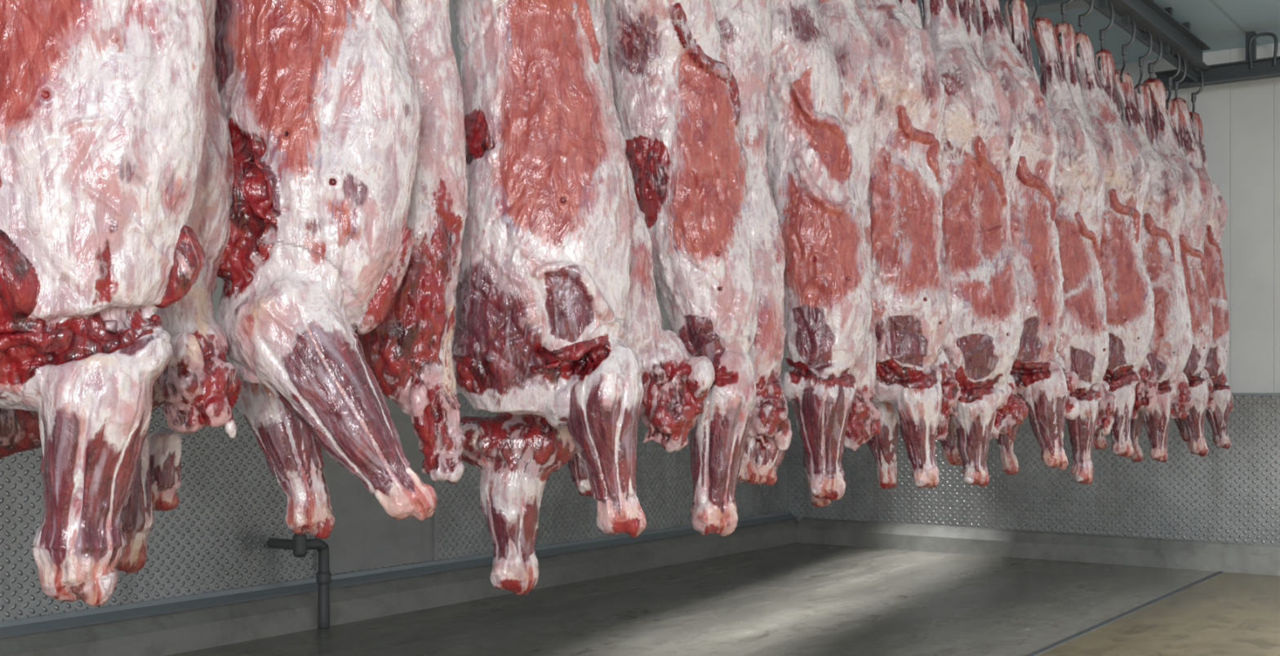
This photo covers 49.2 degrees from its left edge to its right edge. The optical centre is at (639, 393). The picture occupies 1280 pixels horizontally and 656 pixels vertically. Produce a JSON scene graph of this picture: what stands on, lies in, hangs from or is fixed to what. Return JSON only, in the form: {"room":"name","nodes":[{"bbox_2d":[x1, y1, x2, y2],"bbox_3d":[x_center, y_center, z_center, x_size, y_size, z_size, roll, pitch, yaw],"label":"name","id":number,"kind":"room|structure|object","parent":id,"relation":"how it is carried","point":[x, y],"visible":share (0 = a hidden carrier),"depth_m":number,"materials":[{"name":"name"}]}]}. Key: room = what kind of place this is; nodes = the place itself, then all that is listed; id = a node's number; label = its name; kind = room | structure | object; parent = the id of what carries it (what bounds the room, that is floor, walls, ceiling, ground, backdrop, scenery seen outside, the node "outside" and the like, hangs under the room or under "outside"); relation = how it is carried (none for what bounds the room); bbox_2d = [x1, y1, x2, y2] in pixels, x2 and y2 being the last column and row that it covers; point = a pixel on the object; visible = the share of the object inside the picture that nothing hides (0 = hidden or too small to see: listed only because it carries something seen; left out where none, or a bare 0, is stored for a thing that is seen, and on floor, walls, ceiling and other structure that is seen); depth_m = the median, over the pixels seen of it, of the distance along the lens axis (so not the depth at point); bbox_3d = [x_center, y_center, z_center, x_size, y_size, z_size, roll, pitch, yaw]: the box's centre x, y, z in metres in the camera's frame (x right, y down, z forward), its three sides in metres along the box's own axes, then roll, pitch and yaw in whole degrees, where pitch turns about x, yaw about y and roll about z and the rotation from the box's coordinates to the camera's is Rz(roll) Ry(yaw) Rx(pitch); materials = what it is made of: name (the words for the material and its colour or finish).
{"room":"meat cold storage","nodes":[
{"label":"meat cold storage","id":0,"kind":"room"},
{"bbox_2d":[0,0,788,622],"bbox_3d":[-3.002,-0.625,6.446,0.100,3.850,15.070,0,0,35],"label":"wall","id":1,"kind":"structure","parent":0,"point":[223,522],"depth_m":7.56,"materials":[{"name":"grey metal"}]},
{"bbox_2d":[315,394,439,575],"bbox_3d":[-1.556,0.050,8.381,0.029,1.980,0.980,0,0,35],"label":"wall panel","id":2,"kind":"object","parent":1,"relation":"in","point":[363,536],"depth_m":8.35,"materials":[{"name":"metal"}]},
{"bbox_2d":[0,511,796,639],"bbox_3d":[-2.954,1.081,6.350,0.090,0.063,14.970,0,0,35],"label":"trim","id":3,"kind":"structure","parent":1,"relation":"attached to","point":[20,627],"depth_m":7.80,"materials":[{"name":"grey metal"}]},
{"bbox_2d":[0,519,799,655],"bbox_3d":[-2.909,1.200,6.319,0.200,0.200,14.970,0,0,35],"label":"curb","id":4,"kind":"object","parent":1,"relation":"attached to","point":[181,632],"depth_m":8.03,"materials":[{"name":"concrete"}]},
{"bbox_2d":[165,542,1279,655],"bbox_3d":[1.540,1.350,3.240,11.220,0.100,15.070,0,0,35],"label":"floor","id":5,"kind":"structure","parent":0,"point":[795,599],"depth_m":8.15,"materials":[{"name":"concrete"}]},
{"bbox_2d":[266,533,331,629],"bbox_3d":[-1.881,1.033,7.729,0.267,0.552,0.258,0,0,35],"label":"drain pipe","id":6,"kind":"object","parent":5,"relation":"on","point":[300,544],"visible":0.95,"depth_m":7.72,"materials":[{"name":"grey metal"}]},
{"bbox_2d":[1025,571,1223,655],"bbox_3d":[-0.021,1.298,4.158,0.030,0.004,14.770,0,0,35],"label":"joint","id":7,"kind":"object","parent":5,"relation":"on","point":[1035,653],"visible":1,"depth_m":8.09,"materials":[{"name":"grey metal"}]},
{"bbox_2d":[788,42,1279,545],"bbox_3d":[5.897,-0.625,9.326,11.120,3.850,0.100,0,0,35],"label":"wall","id":8,"kind":"structure","parent":0,"point":[1232,495],"depth_m":10.45,"materials":[{"name":"grey metal"}]},
{"bbox_2d":[795,517,1279,576],"bbox_3d":[5.876,1.200,9.158,10.960,0.200,0.200,0,0,35],"label":"curb","id":9,"kind":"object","parent":8,"relation":"attached to","point":[1184,554],"depth_m":10.97,"materials":[{"name":"concrete"}]},
{"bbox_2d":[1231,393,1279,395],"bbox_3d":[5.865,0.005,9.280,11.120,0.020,0.012,0,0,35],"label":"trim","id":10,"kind":"structure","parent":8,"relation":"attached to","point":[1233,394],"depth_m":10.23,"materials":[{"name":"grey metal"}]},
{"bbox_2d":[916,0,1279,75],"bbox_3d":[1.540,-2.600,3.240,11.220,0.100,15.070,0,0,35],"label":"ceiling","id":11,"kind":"structure","parent":0,"point":[1220,24],"depth_m":9.62,"materials":[{"name":"grey metal"}]},
{"bbox_2d":[919,0,1089,25],"bbox_3d":[4.784,-2.482,7.211,10.500,0.135,0.180,0,0,35],"label":"ceiling beam","id":12,"kind":"structure","parent":11,"relation":"attached to","point":[1045,6],"depth_m":8.76,"materials":[{"name":"grey metal"}]},
{"bbox_2d":[1083,0,1210,80],"bbox_3d":[0.126,-2.393,4.471,0.120,0.315,13.450,0,0,35],"label":"rail","id":13,"kind":"object","parent":11,"relation":"attached to","point":[1174,35],"visible":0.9,"depth_m":9.03,"materials":[{"name":"grey metal"}]},
{"bbox_2d":[0,0,207,606],"bbox_3d":[-1.082,-0.979,2.627,0.512,2.750,0.297,0,0,-5],"label":"beef carcass","id":14,"kind":"object","parent":13,"relation":"hanging from","point":[104,112],"visible":1,"depth_m":2.55,"materials":[{"name":"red food"}]},
{"bbox_2d":[0,0,241,574],"bbox_3d":[-1.157,-0.986,3.000,0.780,2.737,0.278,0,0,-5],"label":"beef carcass","id":15,"kind":"object","parent":13,"relation":"hanging from","point":[197,388],"visible":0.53,"depth_m":2.95,"materials":[{"name":"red food"}]},
{"bbox_2d":[214,0,437,520],"bbox_3d":[-0.715,-1.040,3.091,0.541,2.633,0.316,0,0,-5],"label":"beef carcass","id":16,"kind":"object","parent":13,"relation":"hanging from","point":[321,100],"visible":0.85,"depth_m":3.01,"materials":[{"name":"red food"}]},
{"bbox_2d":[236,0,467,538],"bbox_3d":[-0.700,-0.998,3.478,0.609,2.712,0.279,0,0,-5],"label":"beef carcass","id":17,"kind":"object","parent":13,"relation":"hanging from","point":[409,354],"visible":0.58,"depth_m":3.40,"materials":[{"name":"red food"}]},
{"bbox_2d":[452,0,646,537],"bbox_3d":[-0.268,-0.988,3.740,0.558,2.733,0.299,0,0,-5],"label":"beef carcass","id":18,"kind":"object","parent":13,"relation":"hanging from","point":[543,288],"visible":0.98,"depth_m":3.66,"materials":[{"name":"red food"}]},
{"bbox_2d":[459,0,715,595],"bbox_3d":[-0.175,-0.883,4.116,0.767,2.942,0.293,0,0,-5],"label":"beef carcass","id":19,"kind":"object","parent":13,"relation":"hanging from","point":[515,456],"visible":0.52,"depth_m":4.04,"materials":[{"name":"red food"}]},
{"bbox_2d":[604,0,757,537],"bbox_3d":[0.113,-0.958,4.338,0.520,2.796,0.309,0,0,-5],"label":"beef carcass","id":20,"kind":"object","parent":13,"relation":"hanging from","point":[677,97],"visible":0.88,"depth_m":4.26,"materials":[{"name":"red food"}]},
{"bbox_2d":[714,0,792,484],"bbox_3d":[0.321,-1.023,4.701,0.392,2.662,0.236,0,0,-5],"label":"beef carcass","id":21,"kind":"object","parent":13,"relation":"hanging from","point":[745,26],"visible":0.56,"depth_m":4.63,"materials":[{"name":"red food"}]},
{"bbox_2d":[765,0,871,500],"bbox_3d":[0.546,-0.987,5.023,0.583,2.734,0.306,0,0,-5],"label":"beef carcass","id":22,"kind":"object","parent":13,"relation":"hanging from","point":[828,304],"visible":0.91,"depth_m":4.94,"materials":[{"name":"red food"}]},
{"bbox_2d":[791,0,881,507],"bbox_3d":[0.745,-0.959,5.357,0.372,2.794,0.248,0,0,-8],"label":"beef carcass","id":23,"kind":"object","parent":13,"relation":"hanging from","point":[851,40],"visible":0.3,"depth_m":5.30,"materials":[{"name":"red food"}]},
{"bbox_2d":[855,0,960,488],"bbox_3d":[1.031,-0.989,5.550,0.529,2.734,0.341,0,0,-4],"label":"beef carcass","id":24,"kind":"object","parent":13,"relation":"hanging from","point":[912,300],"visible":0.7,"depth_m":5.46,"materials":[{"name":"red food"}]},
{"bbox_2d":[866,0,949,489],"bbox_3d":[1.126,-0.977,5.883,0.397,2.759,0.238,0,0,-15],"label":"beef carcass","id":25,"kind":"object","parent":13,"relation":"hanging from","point":[882,446],"visible":0.08,"depth_m":5.83,"materials":[{"name":"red food"}]},
{"bbox_2d":[939,0,989,465],"bbox_3d":[1.517,-1.013,6.439,0.397,2.686,0.233,0,0,-16],"label":"beef carcass","id":26,"kind":"object","parent":13,"relation":"hanging from","point":[968,12],"visible":0.08,"depth_m":6.39,"materials":[{"name":"red food"}]},
{"bbox_2d":[920,0,1028,487],"bbox_3d":[1.435,-0.973,6.141,0.580,2.761,0.346,0,0,-11],"label":"beef carcass","id":27,"kind":"object","parent":13,"relation":"hanging from","point":[980,152],"visible":0.61,"depth_m":6.04,"materials":[{"name":"red food"}]},
{"bbox_2d":[995,0,1057,475],"bbox_3d":[1.919,-0.973,7.011,0.397,2.765,0.265,0,0,-18],"label":"beef carcass","id":28,"kind":"object","parent":13,"relation":"hanging from","point":[1015,11],"visible":0.13,"depth_m":6.98,"materials":[{"name":"red food"}]},
{"bbox_2d":[975,0,1079,471],"bbox_3d":[1.813,-0.997,6.642,0.565,2.714,0.352,0,0,-2],"label":"beef carcass","id":29,"kind":"object","parent":13,"relation":"hanging from","point":[1042,379],"visible":0.63,"depth_m":6.54,"materials":[{"name":"red food"}]},
{"bbox_2d":[1030,0,1116,484],"bbox_3d":[2.269,-0.940,7.302,0.511,2.828,0.310,0,0,-16],"label":"beef carcass","id":30,"kind":"object","parent":13,"relation":"hanging from","point":[1083,343],"visible":0.68,"depth_m":7.22,"materials":[{"name":"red food"}]},
{"bbox_2d":[1052,0,1109,395],"bbox_3d":[2.347,-1.002,7.626,0.416,2.707,0.249,0,0,4],"label":"beef carcass","id":31,"kind":"object","parent":13,"relation":"hanging from","point":[1065,35],"visible":0.14,"depth_m":7.59,"materials":[{"name":"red food"}]},
{"bbox_2d":[1075,0,1158,457],"bbox_3d":[2.637,-0.999,7.851,0.550,2.714,0.330,0,0,5],"label":"beef carcass","id":32,"kind":"object","parent":13,"relation":"hanging from","point":[1129,375],"visible":0.62,"depth_m":7.76,"materials":[{"name":"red food"}]},
{"bbox_2d":[1092,0,1143,449],"bbox_3d":[2.757,-1.014,8.195,0.397,2.685,0.234,0,0,-15],"label":"beef carcass","id":33,"kind":"object","parent":13,"relation":"hanging from","point":[1104,65],"visible":0.11,"depth_m":8.16,"materials":[{"name":"red food"}]},
{"bbox_2d":[1130,28,1171,462],"bbox_3d":[3.205,-0.960,8.848,0.377,2.792,0.252,0,0,-1],"label":"beef carcass","id":34,"kind":"object","parent":13,"relation":"hanging from","point":[1142,92],"visible":0.16,"depth_m":8.83,"materials":[{"name":"red food"}]},
{"bbox_2d":[1115,16,1194,462],"bbox_3d":[3.107,-0.970,8.515,0.518,2.768,0.310,0,0,12],"label":"beef carcass","id":35,"kind":"object","parent":13,"relation":"hanging from","point":[1171,344],"visible":0.58,"depth_m":8.42,"materials":[{"name":"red food"}]},
{"bbox_2d":[1165,49,1184,448],"bbox_3d":[3.598,-0.980,9.400,0.412,2.752,0.247,0,0,8],"label":"beef carcass","id":36,"kind":"object","parent":13,"relation":"hanging from","point":[1172,108],"visible":0.09,"depth_m":9.38,"materials":[{"name":"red food"}]},
{"bbox_2d":[1142,35,1215,457],"bbox_3d":[3.494,-0.973,9.066,0.510,2.766,0.350,0,0,-32],"label":"beef carcass","id":37,"kind":"object","parent":13,"relation":"hanging from","point":[1195,192],"visible":0.51,"depth_m":8.96,"materials":[{"name":"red food"}]},
{"bbox_2d":[1173,67,1222,441],"bbox_3d":[3.959,-1.006,9.917,0.399,2.700,0.234,0,0,12],"label":"beef carcass","id":38,"kind":"object","parent":13,"relation":"hanging from","point":[1196,120],"visible":0.12,"depth_m":9.90,"materials":[{"name":"red food"}]},
{"bbox_2d":[1172,55,1233,448],"bbox_3d":[3.858,-0.989,9.548,0.488,2.734,0.302,0,0,-10],"label":"beef carcass","id":39,"kind":"object","parent":13,"relation":"hanging from","point":[1216,361],"visible":0.53,"depth_m":9.47,"materials":[{"name":"red food"}]},
{"bbox_2d":[1154,31,1279,90],"bbox_3d":[6.973,-2.388,7.984,7.815,0.325,0.152,0,0,35],"label":"cross beam","id":40,"kind":"structure","parent":11,"relation":"attached to","point":[1251,68],"depth_m":9.90,"materials":[{"name":"grey metal"}]}
]}

